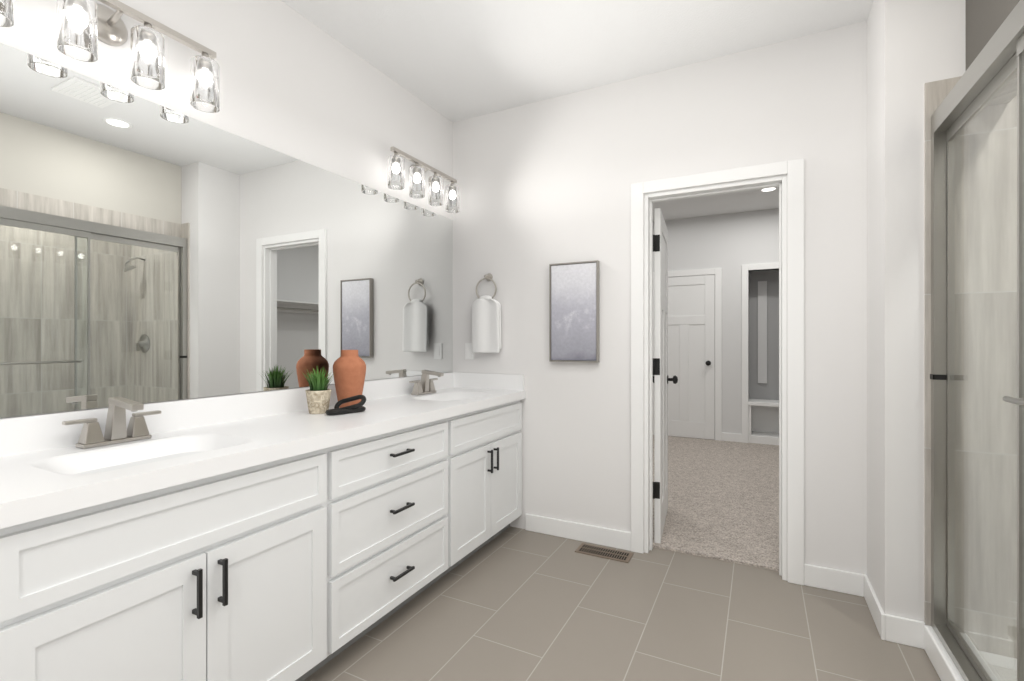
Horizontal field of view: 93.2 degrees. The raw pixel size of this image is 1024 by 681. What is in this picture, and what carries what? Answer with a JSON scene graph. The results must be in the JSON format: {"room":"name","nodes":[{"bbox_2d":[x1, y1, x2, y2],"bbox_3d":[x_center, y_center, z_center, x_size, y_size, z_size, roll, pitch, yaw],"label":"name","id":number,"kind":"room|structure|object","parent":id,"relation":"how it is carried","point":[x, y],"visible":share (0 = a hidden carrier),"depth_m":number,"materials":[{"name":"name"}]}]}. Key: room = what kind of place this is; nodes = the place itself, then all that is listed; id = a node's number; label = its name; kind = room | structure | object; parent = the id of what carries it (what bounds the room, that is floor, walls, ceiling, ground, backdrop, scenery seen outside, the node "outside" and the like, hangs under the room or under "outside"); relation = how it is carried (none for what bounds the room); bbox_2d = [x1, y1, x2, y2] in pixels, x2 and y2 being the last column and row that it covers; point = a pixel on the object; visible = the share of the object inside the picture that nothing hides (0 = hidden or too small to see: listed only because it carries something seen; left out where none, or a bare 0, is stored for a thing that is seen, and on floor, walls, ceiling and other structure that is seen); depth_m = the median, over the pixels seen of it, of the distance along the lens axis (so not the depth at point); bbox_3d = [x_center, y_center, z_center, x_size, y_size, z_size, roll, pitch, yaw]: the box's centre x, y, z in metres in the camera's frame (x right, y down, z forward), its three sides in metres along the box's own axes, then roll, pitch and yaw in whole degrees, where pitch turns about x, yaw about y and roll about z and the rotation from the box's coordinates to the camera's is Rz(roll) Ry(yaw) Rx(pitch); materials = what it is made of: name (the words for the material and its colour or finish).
{"room":"bathroom","nodes":[
{"label":"bathroom","id":0,"kind":"room"},
{"bbox_2d":[0,0,452,418],"bbox_3d":[-1.457,-0.153,1.498,0.120,2.760,4.580,0,0,27],"label":"wall","id":1,"kind":"structure","parent":0,"point":[295,84],"depth_m":2.18,"materials":[{"name":"white paint"}]},
{"bbox_2d":[0,0,219,112],"bbox_3d":[-1.282,-0.978,1.543,0.150,0.240,0.653,0,0,27],"label":"sconce","id":2,"kind":"object","parent":1,"relation":"attached to","point":[84,27],"visible":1,"depth_m":1.57,"materials":[{"name":"clear glass"}]},
{"bbox_2d":[0,372,451,455],"bbox_3d":[-0.969,0.275,2.294,0.020,0.104,2.472,0,0,27],"label":"backsplash","id":3,"kind":"structure","parent":1,"relation":"attached to","point":[24,433],"depth_m":1.80,"materials":[{"name":"white stone"}]},
{"bbox_2d":[0,43,452,417],"bbox_3d":[-0.978,-0.312,2.294,0.005,1.062,2.463,0,0,27],"label":"vanity mirror","id":4,"kind":"object","parent":1,"relation":"attached to","point":[150,252],"visible":1,"depth_m":1.79,"materials":[{"name":"white mirror"}]},
{"bbox_2d":[388,146,459,212],"bbox_3d":[-0.548,-0.978,2.977,0.150,0.240,0.653,0,0,27],"label":"sconce","id":5,"kind":"object","parent":1,"relation":"attached to","point":[416,178],"visible":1,"depth_m":2.87,"materials":[{"name":"clear glass"}]},
{"bbox_2d":[281,0,873,221],"bbox_3d":[0.742,-1.583,2.372,4.440,0.100,8.140,0,0,27],"label":"ceiling","id":6,"kind":"structure","parent":0,"point":[455,60],"depth_m":2.47,"materials":[{"name":"white paint"}]},
{"bbox_2d":[759,187,777,191],"bbox_3d":[2.599,-1.530,4.904,0.170,0.006,0.170,0,0,27],"label":"recessed light","id":7,"kind":"object","parent":6,"relation":"in","point":[768,189],"visible":0.81,"depth_m":4.90,"materials":[{"name":"white paint"}]},
{"bbox_2d":[304,526,940,680],"bbox_3d":[-0.238,1.277,0.863,2.870,0.100,4.560,0,0,27],"label":"floor","id":8,"kind":"structure","parent":0,"point":[510,603],"depth_m":2.07,"materials":[{"name":"grey tile"}]},
{"bbox_2d":[0,396,525,680],"bbox_3d":[-0.716,0.802,2.173,0.580,0.850,2.457,0,0,27],"label":"bathroom vanity","id":9,"kind":"object","parent":8,"relation":"on","point":[281,535],"depth_m":1.49,"materials":[{"name":"white paint"}]},
{"bbox_2d":[0,388,525,519],"bbox_3d":[-0.726,0.352,2.170,0.565,0.050,2.472,0,0,27],"label":"countertop","id":10,"kind":"structure","parent":9,"relation":"on","point":[28,483],"depth_m":1.52,"materials":[{"name":"white stone"}]},
{"bbox_2d":[62,397,160,448],"bbox_3d":[-1.221,0.254,1.523,0.163,0.145,0.260,0,0,27],"label":"faucet","id":11,"kind":"object","parent":10,"relation":"on","point":[91,434],"visible":1,"depth_m":1.52,"materials":[{"name":"silver metal"}]},
{"bbox_2d":[302,368,334,413],"bbox_3d":[-0.878,0.218,2.184,0.168,0.216,0.160,0,0,27],"label":"potted grass plant","id":12,"kind":"object","parent":10,"relation":"on","point":[318,394],"visible":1,"depth_m":2.15,"materials":[{"name":"green plant"}]},
{"bbox_2d":[325,395,365,414],"bbox_3d":[-0.747,0.287,2.180,0.141,0.077,0.188,0,0,27],"label":"chain","id":13,"kind":"object","parent":10,"relation":"on","point":[354,408],"visible":1,"depth_m":2.18,"materials":[{"name":"black"}]},
{"bbox_2d":[333,350,365,407],"bbox_3d":[-0.794,0.186,2.367,0.156,0.280,0.156,0,0,27],"label":"terracotta vase","id":14,"kind":"object","parent":10,"relation":"on","point":[349,367],"visible":0.83,"depth_m":2.31,"materials":[{"name":"orange ceramic"}]},
{"bbox_2d":[409,370,443,394],"bbox_3d":[-0.492,0.254,2.948,0.163,0.145,0.260,0,0,27],"label":"faucet","id":15,"kind":"object","parent":10,"relation":"on","point":[425,385],"visible":1,"depth_m":2.94,"materials":[{"name":"silver metal"}]},
{"bbox_2d":[575,543,633,562],"bbox_3d":[0.531,1.223,2.795,0.310,0.007,0.130,0,0,27],"label":"floor vent","id":16,"kind":"object","parent":8,"relation":"in","point":[606,553],"visible":1,"depth_m":2.79,"materials":[{"name":"brown metal"}]},
{"bbox_2d":[924,625,998,680],"bbox_3d":[1.351,1.177,1.224,0.130,0.100,1.509,0,0,27],"label":"shower curb","id":17,"kind":"object","parent":8,"relation":"on","point":[943,664],"visible":0.48,"depth_m":1.76,"materials":[{"name":"white"}]},
{"bbox_2d":[930,0,1023,680],"bbox_3d":[1.637,0.121,1.080,0.800,2.011,1.506,0,0,27],"label":"shower enclosure","id":18,"kind":"object","parent":17,"relation":"on","point":[996,66],"visible":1,"depth_m":1.65,"materials":[{"name":"clear glass"}]},
{"bbox_2d":[978,650,1016,680],"bbox_3d":[1.772,1.204,1.014,0.810,0.045,1.500,0,0,27],"label":"shower pan","id":19,"kind":"object","parent":8,"relation":"on","point":[1003,665],"depth_m":1.76,"materials":[{"name":"white"}]},
{"bbox_2d":[453,21,866,580],"bbox_3d":[0.670,-0.153,2.915,2.378,2.760,0.120,0,0,27],"label":"wall","id":20,"kind":"structure","parent":0,"point":[543,184],"depth_m":2.84,"materials":[{"name":"white paint"}]},
{"bbox_2d":[465,343,473,359],"bbox_3d":[-0.293,0.074,3.335,0.070,0.115,0.008,0,0,27],"label":"outlet","id":21,"kind":"object","parent":20,"relation":"attached to","point":[469,354],"visible":0.9,"depth_m":3.33,"materials":[{"name":"white plastic"}]},
{"bbox_2d":[471,273,500,352],"bbox_3d":[-0.168,-0.186,3.231,0.218,0.534,0.079,0,0,27],"label":"towel","id":22,"kind":"object","parent":20,"relation":"attached to","point":[486,322],"visible":1,"depth_m":3.21,"materials":[{"name":"white fabric"}]},
{"bbox_2d":[452,372,523,391],"bbox_3d":[-0.163,0.275,3.259,0.536,0.104,0.020,0,0,27],"label":"backsplash","id":23,"kind":"structure","parent":20,"relation":"attached to","point":[459,379],"depth_m":3.25,"materials":[{"name":"white stone"}]},
{"bbox_2d":[549,260,599,362],"bbox_3d":[0.381,-0.173,2.974,0.312,0.610,0.037,0,0,27],"label":"picture frame","id":24,"kind":"object","parent":20,"relation":"attached to","point":[574,310],"visible":0.98,"depth_m":2.96,"materials":[{"name":"paper"}]},
{"bbox_2d":[525,514,630,550],"bbox_3d":[0.392,1.175,2.982,0.682,0.105,0.014,0,0,27],"label":"baseboard","id":25,"kind":"structure","parent":20,"relation":"attached to","point":[609,537],"depth_m":2.96,"materials":[{"name":"white paint"}]},
{"bbox_2d":[653,208,677,542],"bbox_3d":[0.992,0.211,3.205,0.179,2.008,0.661,0,0,22],"label":"door","id":26,"kind":"structure","parent":20,"relation":"in","point":[661,379],"depth_m":2.91,"materials":[{"name":"white paint"}]},
{"bbox_2d":[631,158,803,584],"bbox_3d":[1.112,0.157,2.689,0.866,2.140,0.156,0,0,27],"label":"door frame","id":27,"kind":"structure","parent":20,"relation":"attached to","point":[793,170],"depth_m":2.53,"materials":[{"name":"white paint"}]},
{"bbox_2d":[653,435,778,570],"bbox_3d":[1.781,1.271,4.402,4.440,0.112,3.580,0,0,27],"label":"floor","id":28,"kind":"structure","parent":0,"point":[723,500],"depth_m":3.65,"materials":[{"name":"beige carpet"}]},
{"bbox_2d":[653,208,778,439],"bbox_3d":[2.633,-0.153,6.067,4.200,2.760,0.400,0,0,27],"label":"wall","id":29,"kind":"structure","parent":0,"point":[730,244],"depth_m":5.89,"materials":[{"name":"white paint"}]},
{"bbox_2d":[653,268,721,440],"bbox_3d":[2.148,0.172,6.053,0.870,2.110,0.102,0,0,27],"label":"door","id":30,"kind":"structure","parent":29,"relation":"attached to","point":[695,350],"depth_m":6.02,"materials":[{"name":"white paint"}]},
{"bbox_2d":[722,432,741,441],"bbox_3d":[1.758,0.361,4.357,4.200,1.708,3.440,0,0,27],"label":"baseboard","id":31,"kind":"structure","parent":29,"relation":"attached to","point":[733,437],"depth_m":5.82,"materials":[{"name":"white paint"}]},
{"bbox_2d":[742,262,778,444],"bbox_3d":[3.068,0.162,5.799,0.560,2.130,0.360,0,0,27],"label":"trim","id":32,"kind":"structure","parent":29,"relation":"attached to","point":[760,421],"depth_m":5.75,"materials":[{"name":"white paint"}]},
{"bbox_2d":[867,0,965,621],"bbox_3d":[2.175,-0.153,1.937,1.192,2.760,0.490,0,0,27],"label":"wall","id":33,"kind":"structure","parent":0,"point":[914,47],"depth_m":1.97,"materials":[{"name":"white paint"}]},
{"bbox_2d":[857,573,892,641],"bbox_3d":[1.608,1.175,2.152,0.020,0.105,0.384,0,0,27],"label":"baseboard","id":34,"kind":"structure","parent":33,"relation":"attached to","point":[883,622],"depth_m":2.08,"materials":[{"name":"white paint"}]},
{"bbox_2d":[966,0,1019,69],"bbox_3d":[1.464,-1.216,1.171,0.120,0.635,1.520,0,0,27],"label":"wall","id":35,"kind":"structure","parent":0,"point":[985,19],"depth_m":1.74,"materials":[{"name":"paint"}]},
{"bbox_3d":[1.856,-0.153,0.904,0.820,2.760,1.640,0,0,27],"label":"wall","id":36,"kind":"structure","parent":0,"visible":0},
{"bbox_2d":[956,74,1016,658],"bbox_3d":[1.459,0.077,1.169,0.128,2.200,1.510,0,0,27],"label":"tiled wall","id":37,"kind":"structure","parent":36,"relation":"attached to","point":[1011,161],"depth_m":1.84,"materials":[{"name":"beige tile"}]}
]}

